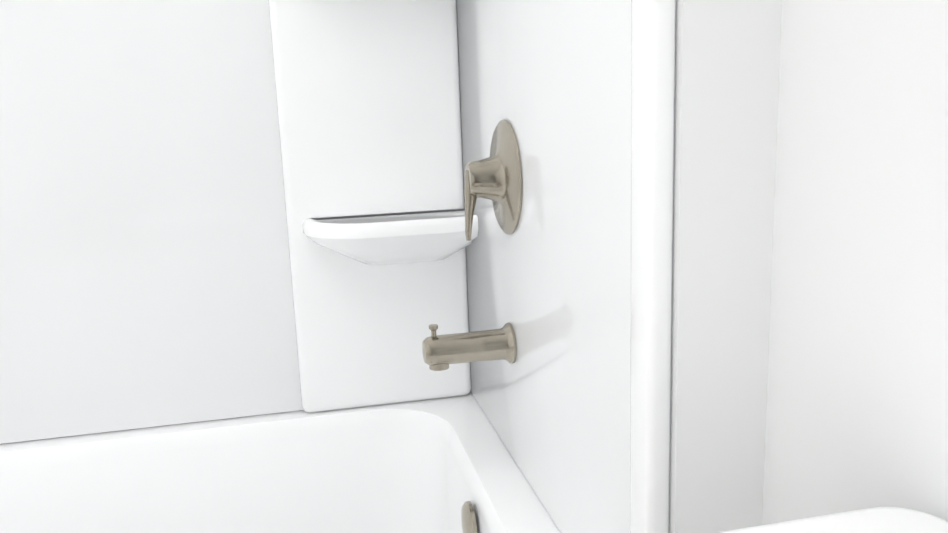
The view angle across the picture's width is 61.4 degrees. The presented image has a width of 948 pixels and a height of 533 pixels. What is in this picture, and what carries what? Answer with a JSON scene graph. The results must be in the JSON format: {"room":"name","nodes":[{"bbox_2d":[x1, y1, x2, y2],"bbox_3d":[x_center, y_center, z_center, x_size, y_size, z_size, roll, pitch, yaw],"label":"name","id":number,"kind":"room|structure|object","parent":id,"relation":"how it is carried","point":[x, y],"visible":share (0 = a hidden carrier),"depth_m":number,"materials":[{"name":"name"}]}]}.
{"room":"bathroom","nodes":[
{"label":"bathroom","id":0,"kind":"room"},
{"bbox_2d":[669,0,781,532],"bbox_3d":[0.175,-0.448,1.049,0.210,2.440,0.850,-5,12,-12],"label":"wall","id":1,"kind":"structure","parent":0,"point":[727,68],"depth_m":0.70,"materials":[{"name":"white paint"}]},
{"bbox_2d":[762,0,947,524],"bbox_3d":[0.539,-0.182,-0.350,0.120,2.440,2.090,-5,12,-12],"label":"wall","id":2,"kind":"structure","parent":0,"point":[857,404],"depth_m":0.60,"materials":[{"name":"white paint"}]},
{"bbox_3d":[-0.529,1.172,-0.495,2.470,0.080,4.340,-5,12,-12],"label":"floor","id":3,"kind":"structure","parent":0,"visible":0},
{"bbox_2d":[0,392,560,532],"bbox_3d":[-0.641,0.594,1.075,1.524,0.445,0.823,-5,12,-12],"label":"bathtub","id":4,"kind":"object","parent":3,"relation":"on","point":[444,465],"visible":0.92,"depth_m":1.43,"materials":[{"name":"white plastic"}]},
{"bbox_2d":[0,0,675,532],"bbox_3d":[-0.673,-0.338,0.879,1.527,1.459,0.844,-5,12,-12],"label":"tub surround","id":5,"kind":"object","parent":4,"relation":"on","point":[222,208],"visible":0.94,"depth_m":1.35,"materials":[{"name":"white plastic"}]},
{"bbox_2d":[422,323,516,370],"bbox_3d":[-0.010,0.117,1.194,0.136,0.071,0.062,-5,12,-12],"label":"tub spout","id":6,"kind":"object","parent":5,"relation":"attached to","point":[441,352],"visible":1,"depth_m":1.18,"materials":[{"name":"silver metal"}]},
{"bbox_2d":[464,120,522,240],"bbox_3d":[0.016,-0.124,1.154,0.064,0.171,0.166,-5,12,-12],"label":"shower valve","id":7,"kind":"object","parent":5,"relation":"attached to","point":[495,177],"visible":1,"depth_m":1.13,"materials":[{"name":"silver metal"}]},
{"bbox_2d":[718,507,947,532],"bbox_3d":[-0.008,0.585,0.303,0.780,0.721,0.496,-5,12,-12],"label":"toilet","id":8,"kind":"object","parent":3,"relation":"on","point":[886,520],"visible":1,"depth_m":0.51,"materials":[{"name":"white ceramic"}]}
]}

